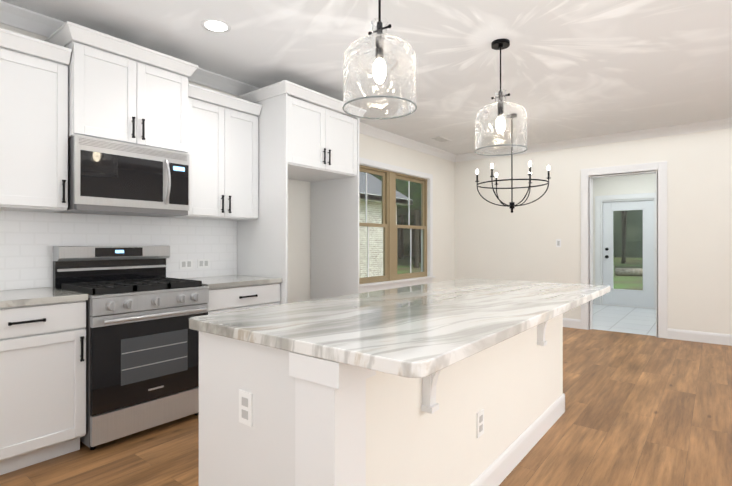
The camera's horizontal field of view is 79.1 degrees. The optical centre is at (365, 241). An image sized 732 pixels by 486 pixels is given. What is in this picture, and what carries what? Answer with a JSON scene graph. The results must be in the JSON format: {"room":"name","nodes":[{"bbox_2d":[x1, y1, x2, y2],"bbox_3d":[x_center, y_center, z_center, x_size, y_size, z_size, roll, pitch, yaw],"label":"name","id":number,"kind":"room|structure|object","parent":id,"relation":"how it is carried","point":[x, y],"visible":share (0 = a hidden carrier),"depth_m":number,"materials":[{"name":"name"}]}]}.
{"room":"kitchen","nodes":[
{"label":"kitchen","id":0,"kind":"room"},
{"bbox_2d":[0,23,454,302],"bbox_3d":[-1.498,-0.114,3.857,0.150,2.700,9.820,0,0,38],"label":"wall","id":1,"kind":"structure","parent":0,"point":[441,171],"depth_m":5.93,"materials":[{"name":"white paint"}]},
{"bbox_2d":[0,28,71,211],"bbox_3d":[-2.123,-0.692,2.638,0.377,0.990,0.526,0,0,38],"label":"upper cabinet","id":2,"kind":"object","parent":1,"relation":"attached to","point":[34,134],"visible":0.98,"depth_m":2.62,"materials":[{"name":"white wood"}]},
{"bbox_2d":[0,210,236,289],"bbox_3d":[-2.391,0.053,2.600,0.008,0.498,3.841,0,0,38],"label":"backsplash","id":3,"kind":"structure","parent":1,"relation":"attached to","point":[29,240],"depth_m":3.21,"materials":[{"name":"white tile"}]},
{"bbox_2d":[180,259,192,268],"bbox_3d":[-1.504,0.188,3.708,0.006,0.075,0.116,0,0,38],"label":"outlet","id":4,"kind":"object","parent":3,"relation":"attached to","point":[184,264],"depth_m":3.71,"materials":[{"name":"white plastic"}]},
{"bbox_2d":[197,259,209,267],"bbox_3d":[-1.405,0.189,3.834,0.006,0.075,0.116,0,0,38],"label":"outlet","id":5,"kind":"object","parent":3,"relation":"attached to","point":[201,263],"depth_m":3.83,"materials":[{"name":"white plastic"}]},
{"bbox_2d":[44,21,197,153],"bbox_3d":[-1.697,-0.992,3.130,0.437,0.668,0.860,0,0,38],"label":"upper cabinet","id":6,"kind":"object","parent":1,"relation":"attached to","point":[113,97],"visible":0.96,"depth_m":2.96,"materials":[{"name":"white wood"}]},
{"bbox_2d":[57,135,188,216],"bbox_3d":[-1.688,-0.425,3.122,0.460,0.456,0.754,0,0,38],"label":"over-the-range microwave","id":7,"kind":"object","parent":6,"relation":"attached to","point":[105,177],"visible":1,"depth_m":2.96,"materials":[{"name":"metal"}]},
{"bbox_2d":[164,83,261,220],"bbox_3d":[-1.268,-0.694,3.721,0.377,1.000,0.686,0,0,38],"label":"upper cabinet","id":8,"kind":"object","parent":1,"relation":"attached to","point":[223,159],"visible":0.83,"depth_m":3.61,"materials":[{"name":"white wood"}]},
{"bbox_2d":[0,0,455,161],"bbox_3d":[-1.407,-1.412,3.788,0.082,0.105,9.520,0,0,38],"label":"crown molding","id":9,"kind":"structure","parent":1,"relation":"attached to","point":[12,15],"depth_m":3.85,"materials":[{"name":"white wood"}]},
{"bbox_2d":[359,157,434,292],"bbox_3d":[0.372,-0.204,6.146,0.155,1.690,2.090,0,0,38],"label":"window","id":10,"kind":"structure","parent":1,"relation":"in","point":[390,227],"depth_m":6.16,"materials":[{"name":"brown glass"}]},
{"bbox_2d":[0,304,731,485],"bbox_3d":[2.036,1.294,2.883,6.900,0.120,12.680,0,0,38],"label":"floor","id":11,"kind":"structure","parent":0,"point":[645,410],"depth_m":2.85,"materials":[{"name":"brown wood"}]},
{"bbox_2d":[0,303,85,474],"bbox_3d":[-2.064,0.787,2.517,0.618,0.892,0.640,0,0,38],"label":"base cabinet","id":12,"kind":"object","parent":11,"relation":"on","point":[42,374],"depth_m":2.41,"materials":[{"name":"white wood"}]},
{"bbox_2d":[0,287,87,306],"bbox_3d":[-2.594,0.320,1.828,0.626,0.036,2.384,0,0,38],"label":"countertop","id":13,"kind":"structure","parent":12,"relation":"on","point":[35,297],"depth_m":2.50,"materials":[{"name":"white stone"}]},
{"bbox_2d":[53,245,208,449],"bbox_3d":[-1.585,0.632,3.038,0.705,1.205,0.752,0,0,38],"label":"range","id":14,"kind":"object","parent":11,"relation":"on","point":[142,356],"visible":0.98,"depth_m":2.85,"materials":[{"name":"metal"}]},
{"bbox_2d":[182,275,281,314],"bbox_3d":[-1.159,0.771,3.634,0.651,0.930,0.694,0,0,38],"label":"base cabinet","id":15,"kind":"object","parent":11,"relation":"on","point":[228,293],"visible":0.19,"depth_m":3.46,"materials":[{"name":"white wood"}]},
{"bbox_2d":[236,80,365,303],"bbox_3d":[-0.612,-0.043,4.266,0.727,2.560,1.070,0,0,38],"label":"enclosure","id":16,"kind":"object","parent":11,"relation":"on","point":[316,146],"visible":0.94,"depth_m":4.03,"materials":[{"name":"white wood"}]},
{"bbox_2d":[199,314,564,485],"bbox_3d":[0.460,0.788,2.414,0.950,0.889,2.500,0,0,38],"label":"kitchen island","id":17,"kind":"object","parent":11,"relation":"on","point":[489,416],"visible":0.71,"depth_m":1.63,"materials":[{"name":"white wood"}]},
{"bbox_2d":[189,278,610,377],"bbox_3d":[0.493,0.322,2.409,1.076,0.040,2.540,0,0,38],"label":"island countertop","id":18,"kind":"structure","parent":17,"relation":"on","point":[420,331],"depth_m":1.69,"materials":[{"name":"stone"}]},
{"bbox_2d":[1,0,731,154],"bbox_3d":[1.149,-1.528,1.767,6.900,0.120,9.820,0,0,38],"label":"ceiling","id":19,"kind":"structure","parent":0,"point":[574,69],"depth_m":3.43,"materials":[{"name":"white paint"}]},
{"bbox_2d":[201,19,230,32],"bbox_3d":[-1.018,-1.464,3.009,0.196,0.004,0.196,0,0,38],"label":"recessed light","id":20,"kind":"object","parent":19,"relation":"in","point":[216,25],"visible":1,"depth_m":3.00,"materials":[{"name":"white plastic"}]},
{"bbox_2d":[342,0,416,118],"bbox_3d":[0.069,-1.068,2.238,0.376,0.798,0.376,0,0,38],"label":"pendant light","id":21,"kind":"object","parent":19,"relation":"hanging from","point":[379,54],"visible":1,"depth_m":2.21,"materials":[{"name":"clear glass"}]},
{"bbox_2d":[429,136,451,142],"bbox_3d":[1.061,-1.454,6.299,0.180,0.009,0.340,0,0,38],"label":"ceiling vent","id":22,"kind":"object","parent":19,"relation":"in","point":[440,139],"visible":0.98,"depth_m":6.28,"materials":[{"name":"grey metal"}]},
{"bbox_2d":[474,38,527,155],"bbox_3d":[0.989,-1.065,3.257,0.376,0.798,0.376,0,0,38],"label":"pendant light","id":23,"kind":"object","parent":19,"relation":"hanging from","point":[500,44],"visible":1,"depth_m":3.24,"materials":[{"name":"clear glass"}]},
{"bbox_2d":[475,113,550,212],"bbox_3d":[1.678,-0.896,5.095,0.795,1.128,0.807,0,0,38],"label":"dining chandelier","id":24,"kind":"object","parent":19,"relation":"hanging from","point":[511,205],"visible":1,"depth_m":5.09,"materials":[{"name":"black metal"}]},
{"bbox_2d":[455,128,731,336],"bbox_3d":[4.148,-0.110,5.557,6.600,2.700,0.150,0,0,38],"label":"wall","id":25,"kind":"structure","parent":0,"point":[492,241],"depth_m":6.32,"materials":[{"name":"white paint"}]},
{"bbox_2d":[556,239,560,246],"bbox_3d":[2.825,0.022,6.502,0.072,0.120,0.007,0,0,38],"label":"switch plate","id":26,"kind":"object","parent":25,"relation":"attached to","point":[558,242],"visible":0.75,"depth_m":6.49,"materials":[{"name":"white plastic"}]},
{"bbox_2d":[563,318,580,328],"bbox_3d":[2.297,1.178,6.913,1.950,0.130,0.014,0,0,38],"label":"baseboard","id":27,"kind":"structure","parent":25,"relation":"attached to","point":[570,323],"depth_m":6.38,"materials":[{"name":"white wood"}]},
{"bbox_2d":[456,118,731,161],"bbox_3d":[4.111,-1.408,5.441,6.510,0.105,0.082,0,0,38],"label":"crown molding","id":28,"kind":"structure","parent":25,"relation":"attached to","point":[720,124],"depth_m":6.02,"materials":[{"name":"white wood"}]},
{"bbox_2d":[581,161,666,338],"bbox_3d":[3.513,0.106,6.059,1.020,2.270,0.190,0,0,38],"label":"door frame","id":29,"kind":"structure","parent":25,"relation":"attached to","point":[587,212],"depth_m":5.89,"materials":[{"name":"white wood"}]},
{"bbox_2d":[667,328,731,345],"bbox_3d":[5.274,1.173,4.559,3.600,0.130,0.014,0,0,38],"label":"baseboard","id":30,"kind":"structure","parent":25,"relation":"attached to","point":[704,337],"depth_m":5.47,"materials":[{"name":"white wood"}]},
{"bbox_2d":[593,173,655,284],"bbox_3d":[5.243,-0.104,8.337,1.830,2.700,0.150,0,0,38],"label":"wall","id":31,"kind":"structure","parent":0,"point":[634,184],"depth_m":8.54,"materials":[{"name":"white paint"}]},
{"bbox_2d":[595,193,655,304],"bbox_3d":[4.975,0.171,8.441,1.100,2.150,0.018,0,0,38],"label":"door frame","id":32,"kind":"structure","parent":31,"relation":"attached to","point":[598,199],"depth_m":8.73,"materials":[{"name":"white wood"}]},
{"bbox_2d":[600,198,655,308],"bbox_3d":[5.013,0.216,8.489,0.916,2.056,0.191,0,0,38],"label":"exterior door","id":33,"kind":"structure","parent":31,"relation":"in","point":[645,297],"depth_m":8.44,"materials":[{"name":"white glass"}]},
{"label":"outside","id":34,"kind":"structure","parent":0,"visible":0},
{"bbox_2d":[397,255,642,289],"bbox_3d":[5.703,1.493,20.903,130.000,0.160,120.000,0,0,38],"label":"ground","id":35,"kind":"structure","parent":34,"point":[637,279],"depth_m":22.57,"materials":[{"name":"green plant"}]},
{"bbox_2d":[359,172,412,277],"bbox_3d":[-5.103,-1.506,16.514,9.400,5.820,10.600,0,0,38],"label":"neighbouring house","id":36,"kind":"structure","parent":35,"relation":"on","point":[375,214],"depth_m":16.42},
{"bbox_2d":[371,174,642,267],"bbox_3d":[-1.073,-7.235,17.986,68.989,17.306,68.989,0,0,38],"label":"trees","id":37,"kind":"object","parent":35,"relation":"on","point":[634,228],"depth_m":40.28,"materials":[{"name":"green plant"}]},
{"bbox_2d":[615,268,642,275],"bbox_3d":[11.317,1.248,18.112,1.948,0.305,0.895,0,0,38],"label":"logs","id":38,"kind":"object","parent":35,"relation":"on","point":[630,270],"depth_m":18.16}
]}

